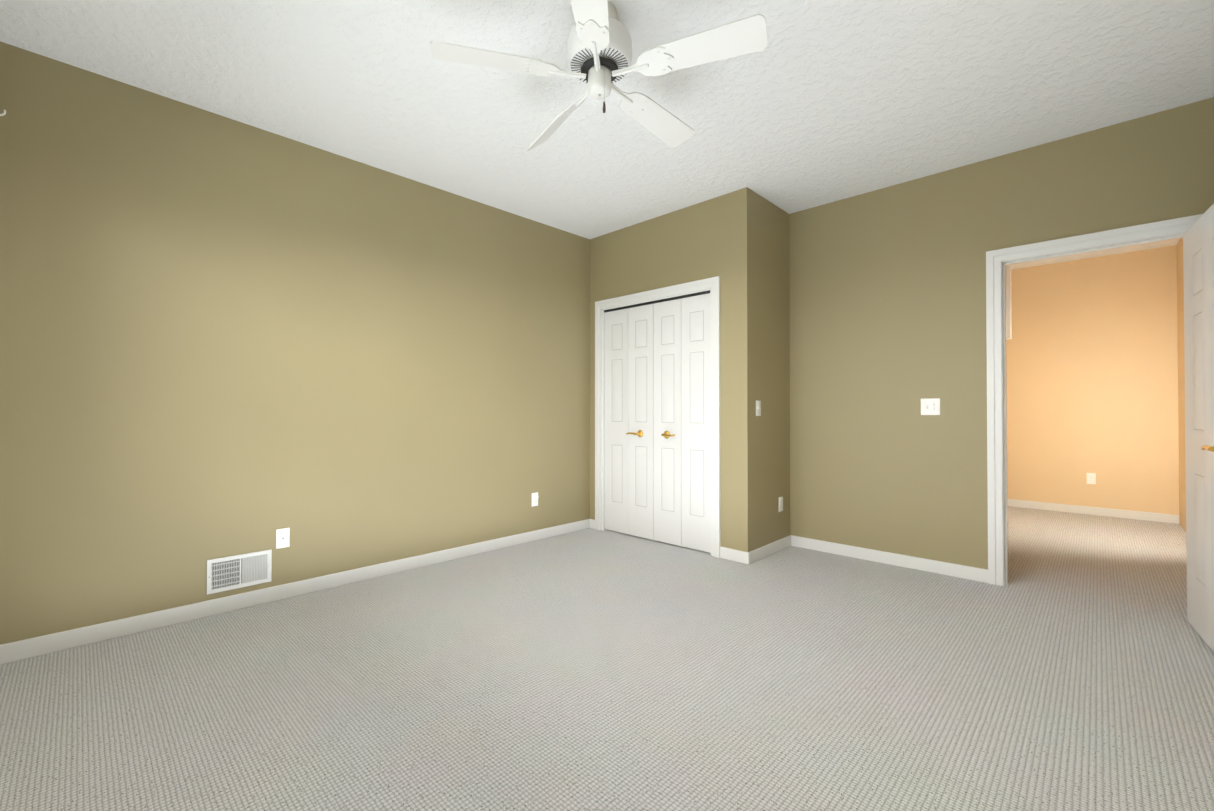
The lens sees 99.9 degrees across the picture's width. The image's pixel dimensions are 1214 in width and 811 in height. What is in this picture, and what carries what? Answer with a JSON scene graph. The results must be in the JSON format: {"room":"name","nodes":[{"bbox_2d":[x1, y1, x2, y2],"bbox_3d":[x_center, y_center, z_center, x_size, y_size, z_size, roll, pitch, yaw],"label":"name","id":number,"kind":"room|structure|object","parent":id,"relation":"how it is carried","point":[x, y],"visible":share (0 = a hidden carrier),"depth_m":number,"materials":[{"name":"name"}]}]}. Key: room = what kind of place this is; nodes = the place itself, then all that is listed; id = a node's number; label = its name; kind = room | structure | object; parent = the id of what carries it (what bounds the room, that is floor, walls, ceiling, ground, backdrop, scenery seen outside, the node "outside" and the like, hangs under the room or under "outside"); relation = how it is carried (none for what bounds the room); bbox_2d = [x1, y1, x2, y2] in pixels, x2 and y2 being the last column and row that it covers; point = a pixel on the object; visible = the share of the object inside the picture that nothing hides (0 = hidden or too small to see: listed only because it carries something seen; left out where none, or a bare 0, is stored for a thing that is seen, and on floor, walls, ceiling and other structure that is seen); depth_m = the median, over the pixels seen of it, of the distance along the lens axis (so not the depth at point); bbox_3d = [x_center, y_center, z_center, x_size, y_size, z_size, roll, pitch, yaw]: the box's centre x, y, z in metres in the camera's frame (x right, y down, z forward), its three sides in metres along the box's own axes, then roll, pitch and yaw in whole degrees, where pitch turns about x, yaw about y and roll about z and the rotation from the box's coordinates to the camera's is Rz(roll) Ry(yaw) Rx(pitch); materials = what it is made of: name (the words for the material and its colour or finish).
{"room":"empty bedroom","nodes":[
{"label":"empty bedroom","id":0,"kind":"room"},
{"bbox_2d":[0,41,589,644],"bbox_3d":[-1.234,-0.222,3.826,0.120,2.743,4.620,-1,-1,44],"label":"wall","id":1,"kind":"structure","parent":0,"point":[220,335],"depth_m":2.88,"materials":[{"name":"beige paint"}]},
{"bbox_2d":[207,549,271,594],"bbox_3d":[-2.058,0.931,2.863,0.013,0.186,0.300,-1,-1,44],"label":"air vent","id":2,"kind":"object","parent":1,"relation":"in","point":[237,571],"visible":1,"depth_m":2.86,"materials":[{"name":"white metal"}]},
{"bbox_2d":[276,528,289,548],"bbox_3d":[-1.915,0.785,3.013,0.014,0.115,0.070,-1,-1,44],"label":"outlet","id":3,"kind":"object","parent":1,"relation":"attached to","point":[283,538],"visible":1,"depth_m":3.01,"materials":[{"name":"white plastic"}]},
{"bbox_2d":[0,519,589,664],"bbox_3d":[-1.432,1.104,3.511,0.014,0.085,3.642,-1,-1,44],"label":"baseboard","id":4,"kind":"structure","parent":1,"relation":"attached to","point":[39,645],"depth_m":2.86,"materials":[{"name":"white wood"}]},
{"bbox_2d":[532,492,538,506],"bbox_3d":[-0.606,0.804,4.355,0.037,0.115,0.070,-1,-1,44],"label":"outlet","id":5,"kind":"object","parent":1,"relation":"attached to","point":[535,497],"visible":1,"depth_m":4.35,"materials":[{"name":"white plastic"}]},
{"bbox_2d":[0,506,1213,810],"bbox_3d":[1.454,1.198,3.598,4.290,0.100,8.040,-1,-1,44],"label":"floor","id":6,"kind":"structure","parent":0,"point":[1068,666],"depth_m":2.02,"materials":[{"name":"carpet"}]},
{"bbox_2d":[0,0,1213,269],"bbox_3d":[1.454,-1.645,3.624,4.290,0.100,8.040,-1,-1,44],"label":"ceiling","id":7,"kind":"structure","parent":0,"point":[816,102],"depth_m":2.55,"materials":[{"name":"white paint"}]},
{"bbox_2d":[430,0,767,150],"bbox_3d":[-0.010,-1.388,2.120,1.270,0.443,1.236,-1,-1,44],"label":"fan","id":8,"kind":"object","parent":7,"relation":"hanging from","point":[599,50],"visible":1,"depth_m":1.99,"materials":[{"name":"white plastic"}]},
{"bbox_2d":[590,187,755,551],"bbox_3d":[0.470,-0.217,4.323,1.645,2.743,0.120,-1,-1,44],"label":"wall","id":9,"kind":"structure","parent":0,"point":[713,237],"depth_m":3.85,"materials":[{"name":"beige paint"}]},
{"bbox_2d":[590,519,594,528],"bbox_3d":[-0.136,1.116,4.802,0.090,0.085,0.014,-1,-1,44],"label":"baseboard","id":10,"kind":"structure","parent":9,"relation":"attached to","point":[592,523],"depth_m":4.79,"materials":[{"name":"white wood"}]},
{"bbox_2d":[605,304,653,539],"bbox_3d":[0.178,0.138,4.528,0.572,2.011,0.093,-1,-1,44],"label":"closet door","id":11,"kind":"structure","parent":9,"relation":"in","point":[629,421],"depth_m":4.52,"materials":[{"name":"white wood"}]},
{"bbox_2d":[604,290,709,312],"bbox_3d":[0.401,-0.879,4.354,1.156,0.020,0.038,-1,-1,44],"label":"trim","id":12,"kind":"structure","parent":9,"relation":"attached to","point":[663,300],"depth_m":4.29,"materials":[{"name":"black metal"}]},
{"bbox_2d":[595,276,720,557],"bbox_3d":[0.421,0.126,4.366,1.182,2.056,0.120,-1,-1,44],"label":"door frame","id":13,"kind":"structure","parent":9,"relation":"in","point":[603,421],"depth_m":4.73,"materials":[{"name":"white wood"}]},
{"bbox_2d":[654,293,710,552],"bbox_3d":[0.593,0.135,4.129,0.572,2.011,0.093,-1,-1,44],"label":"closet door","id":14,"kind":"structure","parent":9,"relation":"in","point":[682,472],"depth_m":4.13,"materials":[{"name":"white wood"}]},
{"bbox_2d":[720,547,748,563],"bbox_3d":[0.940,1.107,3.765,0.239,0.085,0.014,-1,-1,44],"label":"baseboard","id":15,"kind":"structure","parent":9,"relation":"attached to","point":[734,555],"depth_m":3.76,"materials":[{"name":"white wood"}]},
{"bbox_2d":[755,193,789,548],"bbox_3d":[1.266,-0.220,4.049,0.120,2.743,0.590,-1,-1,44],"label":"wall","id":16,"kind":"structure","parent":0,"point":[772,353],"depth_m":3.99,"materials":[{"name":"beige paint"}]},
{"bbox_2d":[756,401,760,415],"bbox_3d":[1.137,0.020,3.817,0.014,0.115,0.070,-1,-1,44],"label":"light switch","id":17,"kind":"object","parent":16,"relation":"attached to","point":[758,408],"visible":1,"depth_m":3.82,"materials":[{"name":"white plastic"}]},
{"bbox_2d":[749,535,790,563],"bbox_3d":[1.267,1.108,3.942,0.014,0.085,0.696,-1,-1,44],"label":"baseboard","id":18,"kind":"structure","parent":16,"relation":"attached to","point":[757,554],"depth_m":3.91,"materials":[{"name":"white wood"}]},
{"bbox_2d":[779,497,782,511],"bbox_3d":[1.391,0.790,4.079,0.007,0.115,0.070,-1,-1,44],"label":"outlet","id":19,"kind":"object","parent":16,"relation":"attached to","point":[780,504],"visible":1,"depth_m":4.07,"materials":[{"name":"white plastic"}]},
{"bbox_2d":[789,97,1213,569],"bbox_3d":[1.829,-0.220,4.000,4.050,2.743,0.120,-1,-1,44],"label":"wall","id":20,"kind":"structure","parent":0,"point":[887,309],"depth_m":3.55,"materials":[{"name":"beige paint"}]},
{"bbox_2d":[791,535,987,582],"bbox_3d":[1.986,1.106,3.744,1.324,0.085,0.014,-1,-1,44],"label":"baseboard","id":21,"kind":"structure","parent":20,"relation":"attached to","point":[952,569],"depth_m":3.65,"materials":[{"name":"white wood"}]},
{"bbox_2d":[921,398,939,414],"bbox_3d":[2.228,0.009,3.516,0.116,0.115,0.021,-1,-1,44],"label":"switch","id":22,"kind":"object","parent":20,"relation":"attached to","point":[930,406],"visible":1,"depth_m":3.52,"materials":[{"name":"white plastic"}]},
{"bbox_2d":[986,214,1202,585],"bbox_3d":[2.845,0.072,3.005,0.961,2.140,0.139,-1,-1,44],"label":"door frame","id":23,"kind":"structure","parent":20,"relation":"attached to","point":[994,258],"depth_m":3.25,"materials":[{"name":"white wood"}]},
{"bbox_2d":[1183,204,1213,651],"bbox_3d":[2.821,0.109,2.375,0.157,2.030,0.798,0,-1,39],"label":"room door","id":24,"kind":"structure","parent":20,"relation":"in","point":[1198,251],"depth_m":2.48,"materials":[{"name":"white wood"}]},
{"bbox_2d":[1006,265,1011,339],"bbox_3d":[3.971,-1.125,5.166,0.190,0.913,0.120,-1,-1,44],"label":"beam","id":25,"kind":"structure","parent":0,"point":[1008,306],"depth_m":5.07,"materials":[{"name":"white wood"}]},
{"bbox_2d":[1006,245,1178,514],"bbox_3d":[5.120,-0.206,5.579,1.500,2.743,0.120,-1,-1,44],"label":"wall","id":26,"kind":"structure","parent":0,"point":[1092,365],"depth_m":5.42,"materials":[{"name":"orange paint"}]},
{"bbox_2d":[1087,473,1095,483],"bbox_3d":[5.165,0.779,5.438,0.070,0.115,0.007,-1,-1,44],"label":"outlet","id":27,"kind":"object","parent":26,"relation":"attached to","point":[1091,478],"visible":1,"depth_m":5.43,"materials":[{"name":"white plastic"}]},
{"bbox_2d":[1007,499,1179,523],"bbox_3d":[5.116,1.122,5.477,1.380,0.085,0.014,-1,-1,44],"label":"baseboard","id":28,"kind":"structure","parent":26,"relation":"attached to","point":[1141,515],"depth_m":5.39,"materials":[{"name":"white wood"}]},
{"bbox_2d":[1177,238,1185,531],"bbox_3d":[2.956,-0.237,2.165,0.120,2.743,8.040,-1,-1,44],"label":"wall","id":29,"kind":"structure","parent":0,"point":[1181,391],"depth_m":4.81,"materials":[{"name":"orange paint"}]}
]}

